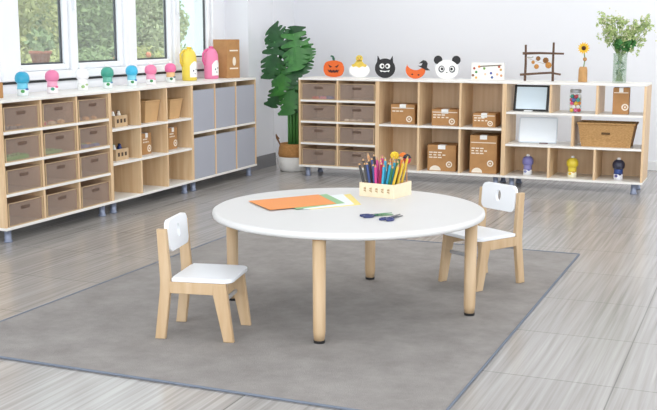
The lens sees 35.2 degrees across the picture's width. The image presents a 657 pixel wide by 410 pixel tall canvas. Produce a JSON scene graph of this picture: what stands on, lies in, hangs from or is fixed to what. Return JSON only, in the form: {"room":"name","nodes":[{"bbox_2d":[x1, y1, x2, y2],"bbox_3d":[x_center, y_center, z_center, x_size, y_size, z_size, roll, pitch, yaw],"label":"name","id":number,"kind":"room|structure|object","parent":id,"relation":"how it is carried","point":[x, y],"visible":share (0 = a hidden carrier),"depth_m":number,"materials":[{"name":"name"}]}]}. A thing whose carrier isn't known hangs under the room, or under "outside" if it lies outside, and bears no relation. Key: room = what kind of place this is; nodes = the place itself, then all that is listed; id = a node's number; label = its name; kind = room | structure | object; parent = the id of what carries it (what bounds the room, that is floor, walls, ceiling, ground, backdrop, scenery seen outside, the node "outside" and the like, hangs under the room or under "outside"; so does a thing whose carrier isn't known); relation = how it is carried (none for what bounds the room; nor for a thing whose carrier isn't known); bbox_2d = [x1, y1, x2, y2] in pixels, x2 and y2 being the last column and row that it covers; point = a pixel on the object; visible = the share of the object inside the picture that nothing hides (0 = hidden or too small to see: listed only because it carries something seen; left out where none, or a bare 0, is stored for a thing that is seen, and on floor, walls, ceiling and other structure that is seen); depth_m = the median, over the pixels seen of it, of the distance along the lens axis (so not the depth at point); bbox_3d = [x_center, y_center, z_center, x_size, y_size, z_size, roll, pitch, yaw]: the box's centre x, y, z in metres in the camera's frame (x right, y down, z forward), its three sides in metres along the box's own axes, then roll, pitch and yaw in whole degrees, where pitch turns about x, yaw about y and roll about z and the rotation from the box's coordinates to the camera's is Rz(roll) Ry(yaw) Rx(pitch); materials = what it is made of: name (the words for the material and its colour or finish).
{"room":"kindergarten classroom","nodes":[
{"label":"kindergarten classroom","id":0,"kind":"room"},
{"bbox_2d":[29,51,51,62],"bbox_3d":[-2.817,-1.419,10.137,0.220,0.180,0.220,4,10,22],"label":"plant pot","id":1,"kind":"object","parent":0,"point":[36,56],"depth_m":10.06,"materials":[{"name":"brown ceramic"}]},
{"bbox_2d":[0,0,293,156],"bbox_3d":[-2.573,-1.177,6.226,0.200,2.900,11.300,4,10,22],"label":"wall","id":2,"kind":"structure","parent":0,"point":[283,10],"depth_m":9.62,"materials":[{"name":"white paint"}]},
{"bbox_2d":[0,0,75,84],"bbox_3d":[-2.058,-1.503,7.222,0.130,1.287,0.810,4,10,22],"label":"window","id":3,"kind":"structure","parent":2,"relation":"in","point":[11,64],"depth_m":7.20,"materials":[{"name":"white plastic"}]},
{"bbox_2d":[71,0,129,79],"bbox_3d":[-1.780,-1.619,7.912,0.102,1.287,0.745,4,10,22],"label":"window","id":4,"kind":"structure","parent":2,"relation":"in","point":[121,60],"depth_m":8.19,"materials":[{"name":"white plastic"}]},
{"bbox_2d":[128,0,178,75],"bbox_3d":[-1.482,-1.731,8.578,0.130,1.287,0.730,4,10,22],"label":"window","id":5,"kind":"structure","parent":2,"relation":"in","point":[169,6],"depth_m":8.84,"materials":[{"name":"white plastic"}]},
{"bbox_2d":[175,0,214,72],"bbox_3d":[-1.228,-1.838,9.213,0.102,1.287,0.685,4,10,22],"label":"window","id":6,"kind":"structure","parent":2,"relation":"in","point":[207,5],"depth_m":9.47,"materials":[{"name":"white plastic"}]},
{"bbox_2d":[224,0,273,156],"bbox_3d":[-0.761,-1.798,9.920,0.250,2.900,0.530,4,10,22],"label":"wall","id":7,"kind":"structure","parent":0,"point":[248,21],"depth_m":9.84,"materials":[{"name":"white paint"}]},
{"bbox_2d":[238,152,275,170],"bbox_3d":[-0.755,-0.429,10.148,0.262,0.125,0.554,4,10,22],"label":"baseboard","id":8,"kind":"structure","parent":7,"relation":"attached to","point":[267,160],"depth_m":10.13,"materials":[{"name":"grey"}]},
{"bbox_2d":[276,134,305,171],"bbox_3d":[-0.345,-0.508,9.933,0.310,0.352,0.292,4,10,22],"label":"basket","id":9,"kind":"object","parent":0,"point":[288,152],"depth_m":9.83,"materials":[{"name":"wicker"}]},
{"bbox_2d":[0,157,656,409],"bbox_3d":[1.080,0.555,4.966,8.120,0.100,11.300,4,10,22],"label":"floor","id":10,"kind":"structure","parent":0,"point":[590,343],"depth_m":5.45,"materials":[{"name":"grey wood"}]},
{"bbox_2d":[0,90,113,242],"bbox_3d":[-1.967,-0.296,7.015,0.394,0.900,1.160,4,10,22],"label":"base cabinet","id":11,"kind":"object","parent":10,"relation":"on","point":[26,116],"visible":0.94,"depth_m":7.08,"materials":[{"name":"white wood"}]},
{"bbox_2d":[2,104,38,131],"bbox_3d":[-2.096,-0.560,6.607,0.344,0.150,0.338,4,10,22],"label":"tray","id":12,"kind":"object","parent":11,"relation":"in","point":[36,104],"visible":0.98,"depth_m":6.53,"materials":[{"name":"beige wood"}]},
{"bbox_2d":[14,69,29,95],"bbox_3d":[-2.010,-0.804,6.798,0.097,0.174,0.097,-8,13,-41],"label":"paint bottle","id":13,"kind":"object","parent":11,"relation":"on","point":[22,78],"visible":1,"depth_m":6.77,"materials":[{"name":"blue plastic"}]},
{"bbox_2d":[4,134,40,162],"bbox_3d":[-2.096,-0.370,6.639,0.344,0.150,0.338,4,10,22],"label":"tray","id":14,"kind":"object","parent":11,"relation":"in","point":[37,134],"visible":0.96,"depth_m":6.56,"materials":[{"name":"beige wood"}]},
{"bbox_2d":[6,165,41,194],"bbox_3d":[-2.096,-0.175,6.672,0.344,0.150,0.338,4,10,22],"label":"tray","id":15,"kind":"object","parent":11,"relation":"on","point":[35,165],"visible":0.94,"depth_m":6.60,"materials":[{"name":"beige wood"}]},
{"bbox_2d":[7,196,43,227],"bbox_3d":[-2.096,0.031,6.707,0.344,0.150,0.338,4,10,22],"label":"tray","id":16,"kind":"object","parent":11,"relation":"on","point":[40,196],"visible":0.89,"depth_m":6.63,"materials":[{"name":"beige wood"}]},
{"bbox_2d":[45,68,58,93],"bbox_3d":[-1.888,-0.851,7.074,0.097,0.174,0.097,-8,13,-41],"label":"paint bottle","id":17,"kind":"object","parent":11,"relation":"on","point":[51,76],"visible":1,"depth_m":7.05,"materials":[{"name":"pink plastic"}]},
{"bbox_2d":[3,117,108,134],"bbox_3d":[-1.968,-0.537,6.975,0.391,0.018,1.124,4,10,22],"label":"shelf","id":18,"kind":"object","parent":11,"relation":"attached to","point":[34,131],"depth_m":6.94,"materials":[{"name":"white wood"}]},
{"bbox_2d":[5,145,109,165],"bbox_3d":[-1.968,-0.346,7.007,0.391,0.018,1.124,4,10,22],"label":"shelf","id":19,"kind":"object","parent":11,"relation":"attached to","point":[75,154],"depth_m":7.01,"materials":[{"name":"white wood"}]},
{"bbox_2d":[42,101,74,126],"bbox_3d":[-1.949,-0.619,6.954,0.344,0.150,0.338,4,10,22],"label":"tray","id":20,"kind":"object","parent":11,"relation":"in","point":[66,101],"visible":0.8,"depth_m":6.88,"materials":[{"name":"beige wood"}]},
{"bbox_2d":[6,171,110,197],"bbox_3d":[-1.968,-0.151,7.040,0.391,0.018,1.124,4,10,22],"label":"shelf","id":21,"kind":"object","parent":11,"relation":"attached to","point":[13,186],"depth_m":6.99,"materials":[{"name":"white wood"}]},
{"bbox_2d":[43,129,75,155],"bbox_3d":[-1.949,-0.428,6.986,0.344,0.150,0.338,4,10,22],"label":"tray","id":22,"kind":"object","parent":11,"relation":"in","point":[72,129],"visible":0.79,"depth_m":6.91,"materials":[{"name":"beige wood"}]},
{"bbox_2d":[45,158,77,185],"bbox_3d":[-1.949,-0.233,7.018,0.344,0.150,0.338,4,10,22],"label":"tray","id":23,"kind":"object","parent":11,"relation":"on","point":[73,158],"visible":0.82,"depth_m":6.94,"materials":[{"name":"beige wood"}]},
{"bbox_2d":[46,188,78,217],"bbox_3d":[-1.949,-0.027,7.053,0.344,0.150,0.338,4,10,22],"label":"tray","id":24,"kind":"object","parent":11,"relation":"on","point":[76,188],"visible":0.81,"depth_m":6.97,"materials":[{"name":"beige wood"}]},
{"bbox_2d":[75,66,88,90],"bbox_3d":[-1.753,-0.901,7.377,0.097,0.174,0.097,-8,13,-41],"label":"paint bottle","id":25,"kind":"object","parent":11,"relation":"on","point":[82,74],"visible":1,"depth_m":7.35,"materials":[{"name":"white plastic"}]},
{"bbox_2d":[77,98,107,121],"bbox_3d":[-1.802,-0.677,7.300,0.344,0.150,0.338,4,10,22],"label":"tray","id":26,"kind":"object","parent":11,"relation":"in","point":[96,98],"visible":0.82,"depth_m":7.22,"materials":[{"name":"beige wood"}]},
{"bbox_2d":[79,125,108,149],"bbox_3d":[-1.802,-0.486,7.332,0.344,0.150,0.338,4,10,22],"label":"tray","id":27,"kind":"object","parent":11,"relation":"in","point":[101,125],"visible":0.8,"depth_m":7.24,"materials":[{"name":"beige wood"}]},
{"bbox_2d":[80,152,109,178],"bbox_3d":[-1.802,-0.291,7.365,0.344,0.150,0.338,4,10,22],"label":"tray","id":28,"kind":"object","parent":11,"relation":"on","point":[106,152],"visible":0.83,"depth_m":7.27,"materials":[{"name":"beige wood"}]},
{"bbox_2d":[81,181,110,208],"bbox_3d":[-1.802,-0.085,7.399,0.344,0.150,0.338,4,10,22],"label":"tray","id":29,"kind":"object","parent":11,"relation":"on","point":[106,181],"visible":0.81,"depth_m":7.31,"materials":[{"name":"beige wood"}]},
{"bbox_2d":[65,83,193,212],"bbox_3d":[-1.519,-0.473,8.071,0.394,0.900,1.160,4,10,22],"label":"shelf unit","id":30,"kind":"object","parent":10,"relation":"on","point":[139,175],"visible":0.66,"depth_m":8.13,"materials":[{"name":"white wood"}]},
{"bbox_2d":[101,65,113,87],"bbox_3d":[-1.644,-0.956,7.699,0.097,0.174,0.097,-8,13,-41],"label":"paint bottle","id":31,"kind":"object","parent":30,"relation":"on","point":[107,72],"visible":1,"depth_m":7.67,"materials":[{"name":"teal plastic"}]},
{"bbox_2d":[112,114,127,127],"bbox_3d":[-1.593,-0.625,7.686,0.131,0.085,0.165,4,10,22],"label":"wooden crate","id":32,"kind":"object","parent":30,"relation":"on","point":[121,120],"visible":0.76,"depth_m":7.65,"materials":[{"name":"brown wood"}]},
{"bbox_2d":[113,147,128,160],"bbox_3d":[-1.593,-0.381,7.727,0.131,0.085,0.165,4,10,22],"label":"wooden crate","id":33,"kind":"object","parent":30,"relation":"on","point":[118,154],"visible":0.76,"depth_m":7.69,"materials":[{"name":"brown wood"}]},
{"bbox_2d":[125,63,137,85],"bbox_3d":[-1.529,-1.014,8.047,0.097,0.174,0.097,-8,13,-41],"label":"paint bottle","id":34,"kind":"object","parent":30,"relation":"on","point":[131,70],"visible":1,"depth_m":8.02,"materials":[{"name":"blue plastic"}]},
{"bbox_2d":[141,132,150,154],"bbox_3d":[-1.492,-0.482,8.086,0.171,0.166,0.130,4,10,22],"label":"cardboard box","id":35,"kind":"object","parent":30,"relation":"on","point":[146,136],"visible":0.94,"depth_m":8.05,"materials":[{"name":"brown"}]},
{"bbox_2d":[140,99,160,122],"bbox_3d":[-1.453,-0.734,8.073,0.212,0.171,0.222,4,10,22],"label":"basket","id":36,"kind":"object","parent":30,"relation":"on","point":[149,107],"visible":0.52,"depth_m":8.02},
{"bbox_2d":[144,63,156,84],"bbox_3d":[-1.410,-1.042,8.212,0.097,0.174,0.097,-8,13,-41],"label":"paint bottle","id":37,"kind":"object","parent":30,"relation":"on","point":[150,70],"visible":1,"depth_m":8.19,"materials":[{"name":"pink plastic"}]},
{"bbox_2d":[168,127,176,149],"bbox_3d":[-1.341,-0.547,8.441,0.171,0.176,0.130,4,10,22],"label":"cardboard box","id":38,"kind":"object","parent":30,"relation":"on","point":[172,131],"visible":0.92,"depth_m":8.40,"materials":[{"name":"brown"}]},
{"bbox_2d":[167,98,182,118],"bbox_3d":[-1.318,-0.782,8.392,0.212,0.161,0.202,4,10,22],"label":"basket","id":39,"kind":"object","parent":30,"relation":"on","point":[173,104],"visible":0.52,"depth_m":8.35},
{"bbox_2d":[156,77,256,190],"bbox_3d":[-1.071,-0.651,9.127,0.394,0.900,1.160,4,10,22],"label":"base cabinet","id":40,"kind":"object","parent":10,"relation":"on","point":[200,83],"visible":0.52,"depth_m":9.10,"materials":[{"name":"white wood"}]},
{"bbox_2d":[165,61,175,82],"bbox_3d":[-1.310,-1.105,8.588,0.097,0.174,0.097,-8,13,-41],"label":"paint bottle","id":41,"kind":"object","parent":40,"relation":"on","point":[170,68],"visible":1,"depth_m":8.56,"materials":[{"name":"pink plastic"}]},
{"bbox_2d":[179,47,196,80],"bbox_3d":[-1.202,-1.210,8.869,0.161,0.287,0.106,-8,12,-38],"label":"jug","id":42,"kind":"object","parent":40,"relation":"on","point":[188,61],"visible":1,"depth_m":8.84,"materials":[{"name":"yellow"}]},
{"bbox_2d":[193,88,214,131],"bbox_3d":[-1.204,-0.806,8.739,0.350,0.343,0.357,4,10,22],"label":"door","id":43,"kind":"structure","parent":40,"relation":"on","point":[203,100],"depth_m":8.67,"materials":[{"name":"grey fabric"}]},
{"bbox_2d":[194,135,214,178],"bbox_3d":[-1.204,-0.419,8.804,0.350,0.343,0.357,4,10,22],"label":"door","id":44,"kind":"structure","parent":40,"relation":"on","point":[204,147],"depth_m":8.73,"materials":[{"name":"grey wood"}]},
{"bbox_2d":[202,46,218,78],"bbox_3d":[-1.054,-1.268,9.219,0.161,0.287,0.106,-8,12,-38],"label":"jug","id":45,"kind":"object","parent":40,"relation":"on","point":[210,58],"visible":1,"depth_m":9.19,"materials":[{"name":"pink"}]},
{"bbox_2d":[194,122,254,134],"bbox_3d":[-1.072,-0.687,9.121,0.391,0.018,1.124,4,10,22],"label":"shelf","id":46,"kind":"object","parent":40,"relation":"attached to","point":[251,124],"depth_m":9.13,"materials":[{"name":"white wood"}]},
{"bbox_2d":[215,86,234,127],"bbox_3d":[-1.057,-0.865,9.085,0.350,0.343,0.357,4,10,22],"label":"door","id":47,"kind":"structure","parent":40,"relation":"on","point":[225,96],"depth_m":9.02,"materials":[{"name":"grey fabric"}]},
{"bbox_2d":[216,131,235,173],"bbox_3d":[-1.057,-0.477,9.150,0.350,0.343,0.357,4,10,22],"label":"door","id":48,"kind":"structure","parent":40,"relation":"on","point":[225,142],"depth_m":9.08,"materials":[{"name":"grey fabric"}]},
{"bbox_2d":[213,39,239,77],"bbox_3d":[-0.928,-1.333,9.427,0.171,0.345,0.170,7,12,36],"label":"cardboard box","id":49,"kind":"object","parent":40,"relation":"on","point":[227,50],"visible":0.96,"depth_m":9.36,"materials":[{"name":"beige cardboard"}]},
{"bbox_2d":[236,84,254,124],"bbox_3d":[-0.910,-0.923,9.431,0.350,0.343,0.357,4,10,22],"label":"door","id":50,"kind":"structure","parent":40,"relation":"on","point":[244,93],"depth_m":9.36,"materials":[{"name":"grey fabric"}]},
{"bbox_2d":[237,127,254,167],"bbox_3d":[-0.910,-0.535,9.497,0.350,0.343,0.357,4,10,22],"label":"door","id":51,"kind":"structure","parent":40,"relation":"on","point":[245,137],"depth_m":9.43,"materials":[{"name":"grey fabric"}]},
{"bbox_2d":[261,21,315,171],"bbox_3d":[-0.390,-1.038,9.863,0.562,1.419,0.292,4,10,22],"label":"potted plant","id":52,"kind":"object","parent":10,"relation":"on","point":[296,58],"visible":0.89,"depth_m":9.77,"materials":[{"name":"plant"}]},
{"bbox_2d":[0,231,579,409],"bbox_3d":[-0.085,0.447,5.278,2.216,0.010,2.930,4,10,22],"label":"area rug","id":53,"kind":"object","parent":10,"relation":"on","point":[402,338],"visible":0.74,"depth_m":4.66,"materials":[{"name":"grey carpet"}]},
{"bbox_2d":[155,212,250,342],"bbox_3d":[-0.550,0.306,4.555,0.352,0.515,0.296,2,10,11],"label":"chair","id":54,"kind":"object","parent":53,"relation":"on","point":[195,278],"visible":1,"depth_m":4.46,"materials":[{"name":"brown wood"}]},
{"bbox_2d":[212,188,484,343],"bbox_3d":[0.094,0.253,4.949,1.286,0.489,1.286,4,10,22],"label":"round table","id":55,"kind":"object","parent":53,"relation":"on","point":[425,214],"visible":0.88,"depth_m":4.67,"materials":[{"name":"white"}]},
{"bbox_2d":[313,194,360,208],"bbox_3d":[0.011,-0.019,5.086,0.263,0.002,0.434,-1,10,-8],"label":"paper sheet","id":56,"kind":"object","parent":55,"relation":"on","point":[350,197],"visible":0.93,"depth_m":5.07,"materials":[{"name":"yellow"}]},
{"bbox_2d":[303,194,353,208],"bbox_3d":[-0.022,-0.018,5.071,0.275,0.002,0.412,-2,10,-11],"label":"paper sheet","id":57,"kind":"object","parent":56,"relation":"on","point":[341,197],"visible":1,"depth_m":5.03,"materials":[{"name":"white"}]},
{"bbox_2d":[295,194,343,208],"bbox_3d":[-0.080,-0.018,5.062,0.390,0.002,0.273,-7,12,-37],"label":"paper sheet","id":58,"kind":"object","parent":57,"relation":"on","point":[326,196],"visible":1,"depth_m":5.05,"materials":[{"name":"green"}]},
{"bbox_2d":[249,194,335,209],"bbox_3d":[-0.161,-0.015,5.034,0.416,0.002,0.287,-5,11,-29],"label":"paper sheet","id":59,"kind":"object","parent":58,"relation":"on","point":[308,200],"visible":1,"depth_m":5.01,"materials":[{"name":"orange paper"}]},
{"bbox_2d":[360,212,392,217],"bbox_3d":[0.221,0.044,4.681,0.160,0.012,0.071,-4,10,-23],"label":"scissors","id":60,"kind":"object","parent":55,"relation":"on","point":[377,214],"visible":1,"depth_m":4.67,"materials":[{"name":"blue"}]},
{"bbox_2d":[359,180,410,198],"bbox_3d":[0.290,-0.085,5.276,0.200,0.070,0.186,6,11,32],"label":"pencil box","id":61,"kind":"object","parent":55,"relation":"on","point":[399,190],"visible":0.94,"depth_m":5.21,"materials":[{"name":"beige wood"}]},
{"bbox_2d":[379,214,402,220],"bbox_3d":[0.287,0.055,4.619,0.070,0.012,0.157,7,12,35],"label":"scissors","id":62,"kind":"object","parent":55,"relation":"on","point":[391,218],"visible":1,"depth_m":4.59,"materials":[{"name":"blue"}]},
{"bbox_2d":[438,182,524,291],"bbox_3d":[0.812,0.154,5.463,0.352,0.515,0.296,-7,12,-36],"label":"chair","id":63,"kind":"object","parent":53,"relation":"on","point":[488,239],"visible":0.94,"depth_m":5.43,"materials":[{"name":"white wood"}]},
{"bbox_2d":[298,76,391,175],"bbox_3d":[0.154,-0.722,9.554,0.765,0.900,0.394,4,10,22],"label":"base cabinet","id":64,"kind":"object","parent":10,"relation":"on","point":[324,110],"visible":0.61,"depth_m":9.65,"materials":[{"name":"white wood"}]},
{"bbox_2d":[301,83,335,99],"bbox_3d":[-0.025,-1.055,9.553,0.338,0.150,0.344,4,10,22],"label":"tray","id":65,"kind":"object","parent":64,"relation":"in","point":[301,83],"visible":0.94,"depth_m":9.39,"materials":[{"name":"beige plastic"}]},
{"bbox_2d":[302,148,335,165],"bbox_3d":[-0.025,-0.464,9.653,0.338,0.150,0.344,4,10,22],"label":"tray","id":66,"kind":"object","parent":64,"relation":"on","point":[302,148],"visible":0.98,"depth_m":9.49,"materials":[{"name":"beige plastic"}]},
{"bbox_2d":[302,126,335,143],"bbox_3d":[-0.025,-0.670,9.618,0.338,0.150,0.344,4,10,22],"label":"tray","id":67,"kind":"object","parent":64,"relation":"on","point":[302,126],"visible":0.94,"depth_m":9.46,"materials":[{"name":"beige plastic"}]},
{"bbox_2d":[323,55,343,76],"bbox_3d":[0.048,-1.280,9.554,0.201,0.200,0.014,3,10,20],"label":"cutout","id":68,"kind":"object","parent":64,"relation":"on","point":[333,68],"visible":1,"depth_m":9.55,"materials":[{"name":"orange"}]},
{"bbox_2d":[300,98,374,103],"bbox_3d":[0.155,-0.963,9.515,0.729,0.018,0.391,4,10,22],"label":"shelf","id":69,"kind":"object","parent":64,"relation":"attached to","point":[302,101],"depth_m":9.46,"materials":[{"name":"white"}]},
{"bbox_2d":[301,117,374,124],"bbox_3d":[0.155,-0.773,9.547,0.729,0.018,0.391,4,10,22],"label":"shelf","id":70,"kind":"object","parent":64,"relation":"attached to","point":[326,119],"depth_m":9.51,"materials":[{"name":"white wood"}]},
{"bbox_2d":[301,138,374,146],"bbox_3d":[0.155,-0.578,9.580,0.729,0.018,0.391,4,10,22],"label":"shelf","id":71,"kind":"object","parent":64,"relation":"attached to","point":[356,141],"depth_m":9.57,"materials":[{"name":"white wood"}]},
{"bbox_2d":[339,84,374,100],"bbox_3d":[0.319,-1.031,9.411,0.338,0.150,0.344,4,10,22],"label":"tray","id":72,"kind":"object","parent":64,"relation":"in","point":[339,84],"visible":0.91,"depth_m":9.24,"materials":[{"name":"beige plastic"}]},
{"bbox_2d":[339,105,374,122],"bbox_3d":[0.319,-0.841,9.443,0.338,0.150,0.344,4,10,22],"label":"tray","id":73,"kind":"object","parent":64,"relation":"in","point":[339,105],"visible":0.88,"depth_m":9.29,"materials":[{"name":"beige plastic"}]},
{"bbox_2d":[339,127,374,144],"bbox_3d":[0.319,-0.646,9.476,0.338,0.150,0.344,4,10,22],"label":"tray","id":74,"kind":"object","parent":64,"relation":"on","point":[339,127],"visible":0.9,"depth_m":9.33,"materials":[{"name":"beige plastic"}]},
{"bbox_2d":[349,55,369,77],"bbox_3d":[0.282,-1.266,9.455,0.196,0.204,0.018,3,10,20],"label":"cutout","id":75,"kind":"object","parent":64,"relation":"on","point":[358,69],"visible":1,"depth_m":9.45,"materials":[{"name":"white"}]},
{"bbox_2d":[375,56,394,77],"bbox_3d":[0.511,-1.248,9.362,0.190,0.200,0.016,3,10,20],"label":"cutout","id":76,"kind":"object","parent":64,"relation":"on","point":[384,68],"visible":1,"depth_m":9.36,"materials":[{"name":"black"}]},
{"bbox_2d":[377,77,510,182],"bbox_3d":[1.034,-0.661,9.191,1.142,0.900,0.394,4,10,22],"label":"shelf unit","id":77,"kind":"object","parent":10,"relation":"on","point":[470,96],"visible":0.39,"depth_m":9.23,"materials":[{"name":"white wood"}]},
{"bbox_2d":[391,103,417,124],"bbox_3d":[0.694,-0.821,9.284,0.222,0.176,0.201,4,10,21],"label":"cardboard box","id":78,"kind":"object","parent":77,"relation":"on","point":[401,113],"visible":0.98,"depth_m":9.19,"materials":[{"name":"brown cardboard"}]},
{"bbox_2d":[406,60,428,78],"bbox_3d":[0.798,-1.211,9.247,0.225,0.165,0.016,3,10,20],"label":"cutout","id":79,"kind":"object","parent":77,"relation":"on","point":[415,74],"visible":1,"depth_m":9.25,"materials":[{"name":"orange"}]},
{"bbox_2d":[427,142,457,171],"bbox_3d":[1.038,-0.431,9.220,0.256,0.229,0.251,4,10,21],"label":"cardboard box","id":80,"kind":"object","parent":77,"relation":"on","point":[442,156],"visible":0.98,"depth_m":9.11,"materials":[{"name":"brown cardboard"}]},
{"bbox_2d":[431,108,458,125],"bbox_3d":[1.051,-0.779,9.140,0.238,0.143,0.201,4,10,21],"label":"cardboard box","id":81,"kind":"object","parent":77,"relation":"on","point":[440,116],"visible":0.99,"depth_m":9.05,"materials":[{"name":"brown"}]},
{"bbox_2d":[434,56,460,78],"bbox_3d":[1.046,-1.214,9.140,0.240,0.206,0.016,3,10,20],"label":"cutout","id":82,"kind":"object","parent":77,"relation":"on","point":[445,69],"visible":1,"depth_m":9.14,"materials":[{"name":"white"}]},
{"bbox_2d":[469,132,500,173],"bbox_3d":[1.382,-0.457,9.065,0.236,0.331,0.261,4,10,21],"label":"cardboard box","id":83,"kind":"object","parent":77,"relation":"on","point":[485,148],"visible":0.98,"depth_m":8.95,"materials":[{"name":"brown cardboard"}]},
{"bbox_2d":[472,111,499,126],"bbox_3d":[1.374,-0.745,9.008,0.200,0.119,0.201,4,10,21],"label":"cardboard box","id":84,"kind":"object","parent":77,"relation":"on","point":[480,119],"visible":1,"depth_m":8.92,"materials":[{"name":"brown"}]},
{"bbox_2d":[471,63,504,79],"bbox_3d":[1.384,-1.160,8.992,0.286,0.148,0.026,4,10,21],"label":"canvas","id":85,"kind":"object","parent":77,"relation":"on","point":[479,71],"visible":1,"depth_m":8.98,"materials":[{"name":"white"}]},
{"bbox_2d":[502,80,651,194],"bbox_3d":[2.092,-0.588,8.754,1.152,0.900,0.394,4,10,22],"label":"shelf unit","id":86,"kind":"object","parent":10,"relation":"on","point":[550,160],"visible":0.93,"depth_m":8.78,"materials":[{"name":"white wood"}]},
{"bbox_2d":[522,154,533,174],"bbox_3d":[1.710,-0.349,8.889,0.099,0.177,0.099,3,10,17],"label":"paint bottle","id":87,"kind":"object","parent":86,"relation":"on","point":[527,161],"visible":1,"depth_m":8.86,"materials":[{"name":"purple plastic"}]},
{"bbox_2d":[513,85,549,111],"bbox_3d":[1.724,-0.908,8.807,0.300,0.220,0.092,4,10,22],"label":"board","id":88,"kind":"object","parent":86,"relation":"on","point":[530,98],"visible":0.95,"depth_m":8.81,"materials":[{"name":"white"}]},
{"bbox_2d":[518,117,557,143],"bbox_3d":[1.786,-0.637,8.831,0.324,0.220,0.081,3,10,19],"label":"board","id":89,"kind":"object","parent":86,"relation":"on","point":[541,130],"visible":1,"depth_m":8.83,"materials":[{"name":"white plastic"}]},
{"bbox_2d":[520,42,563,80],"bbox_3d":[1.810,-1.214,8.782,0.364,0.326,0.040,4,10,21],"label":"frame","id":90,"kind":"object","parent":86,"relation":"on","point":[545,60],"visible":1,"depth_m":8.77,"materials":[{"name":"beige"}]},
{"bbox_2d":[566,156,578,177],"bbox_3d":[2.059,-0.326,8.745,0.100,0.180,0.100,3,10,17],"label":"paint bottle","id":91,"kind":"object","parent":86,"relation":"on","point":[572,163],"visible":1,"depth_m":8.72,"materials":[{"name":"yellow plastic"}]},
{"bbox_2d":[578,67,586,81],"bbox_3d":[2.126,-1.092,8.654,0.076,0.126,0.075,3,10,20],"label":"vase","id":92,"kind":"object","parent":86,"relation":"on","point":[582,74],"depth_m":8.63,"materials":[{"name":"brown wood"}]},
{"bbox_2d":[578,42,589,81],"bbox_3d":[2.119,-1.192,8.635,0.089,0.331,0.077,-2,10,-11],"label":"ornament","id":93,"kind":"object","parent":86,"relation":"on","point":[582,74],"visible":1,"depth_m":8.62,"materials":[{"name":"brown wood"}]},
{"bbox_2d":[577,120,638,147],"bbox_3d":[2.323,-0.592,8.619,0.473,0.201,0.258,4,10,22],"label":"wicker basket","id":94,"kind":"object","parent":86,"relation":"on","point":[593,133],"visible":1,"depth_m":8.52,"materials":[{"name":"brown wicker"}]},
{"bbox_2d":[612,157,624,179],"bbox_3d":[2.409,-0.304,8.600,0.102,0.183,0.102,3,10,17],"label":"paint bottle","id":95,"kind":"object","parent":86,"relation":"on","point":[618,165],"visible":1,"depth_m":8.57,"materials":[{"name":"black plastic"}]},
{"bbox_2d":[612,87,630,113],"bbox_3d":[2.412,-0.860,8.527,0.128,0.216,0.121,3,10,20],"label":"cardboard box","id":96,"kind":"object","parent":86,"relation":"on","point":[621,95],"visible":1,"depth_m":8.47,"materials":[{"name":"brown"}]},
{"bbox_2d":[596,8,656,81],"bbox_3d":[2.434,-1.311,8.491,0.490,0.612,0.275,2,10,15],"label":"flower vase","id":97,"kind":"object","parent":86,"relation":"on","point":[626,43],"visible":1,"depth_m":8.45,"materials":[{"name":"clear glass"}]},
{"bbox_2d":[293,0,656,160],"bbox_3d":[3.315,-1.766,9.729,7.920,2.900,0.200,4,10,22],"label":"wall","id":98,"kind":"structure","parent":0,"point":[412,32],"depth_m":10.32,"materials":[{"name":"white paint"}]},
{"bbox_2d":[648,161,656,170],"bbox_3d":[3.182,-0.370,9.902,7.720,0.090,0.014,4,10,22],"label":"baseboard","id":99,"kind":"structure","parent":98,"relation":"attached to","point":[652,165],"depth_m":9.93,"materials":[{"name":"white"}]},
{"label":"outside","id":100,"kind":"structure","parent":0,"visible":0},
{"bbox_3d":[-5.464,-2.161,21.744,17.080,0.100,32.000,4,10,22],"label":"ground","id":101,"kind":"structure","parent":100,"visible":0},
{"bbox_2d":[18,0,59,62],"bbox_3d":[-3.911,-1.994,12.457,1.507,2.661,1.623,-5,11,-29],"label":"tree","id":102,"kind":"object","parent":101,"relation":"on","point":[28,10],"visible":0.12,"depth_m":12.28,"materials":[{"name":"green plant"}]},
{"bbox_2d":[22,26,55,62],"bbox_3d":[-2.816,-1.022,10.204,0.282,1.475,0.299,7,12,35],"label":"potted plant","id":103,"kind":"object","parent":101,"relation":"on","point":[40,53],"visible":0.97,"depth_m":10.06,"materials":[{"name":"green plant"}]},
{"bbox_2d":[21,46,59,62],"bbox_3d":[-2.981,-1.098,11.267,0.815,1.274,0.779,4,10,22],"label":"shrub","id":104,"kind":"object","parent":101,"relation":"on","point":[53,58],"visible":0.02,"depth_m":11.09,"materials":[{"name":"green plant"}]},
{"bbox_2d":[23,0,143,60],"bbox_3d":[-3.294,-2.250,13.940,1.578,2.676,1.548,8,13,40],"label":"tree","id":105,"kind":"object","parent":101,"relation":"on","point":[91,30],"visible":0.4,"depth_m":13.58,"materials":[{"name":"green plant"}]},
{"bbox_2d":[78,45,113,60],"bbox_3d":[-2.636,-1.222,12.028,0.785,1.266,0.780,4,10,22],"label":"shrub","id":106,"kind":"object","parent":101,"relation":"on","point":[92,54],"visible":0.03,"depth_m":11.86,"materials":[{"name":"green plant"}]},
{"bbox_2d":[113,43,163,58],"bbox_3d":[-2.311,-1.372,12.881,0.773,1.280,0.752,0,10,-2],"label":"shrub","id":107,"kind":"object","parent":101,"relation":"on","point":[148,54],"visible":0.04,"depth_m":12.71,"materials":[{"name":"green plant"}]},
{"bbox_2d":[106,0,189,57],"bbox_3d":[-2.653,-2.418,15.232,1.261,2.579,1.258,-2,10,-11],"label":"tree","id":108,"kind":"object","parent":101,"relation":"on","point":[151,11],"visible":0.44,"depth_m":14.87,"materials":[{"name":"green plant"}]},
{"bbox_2d":[180,0,194,51],"bbox_3d":[-3.590,-4.753,23.591,3.600,4.400,5.200,4,10,22],"label":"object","id":109,"kind":"structure","parent":101,"relation":"on","point":[189,4],"depth_m":21.54,"materials":[{"name":"white"}]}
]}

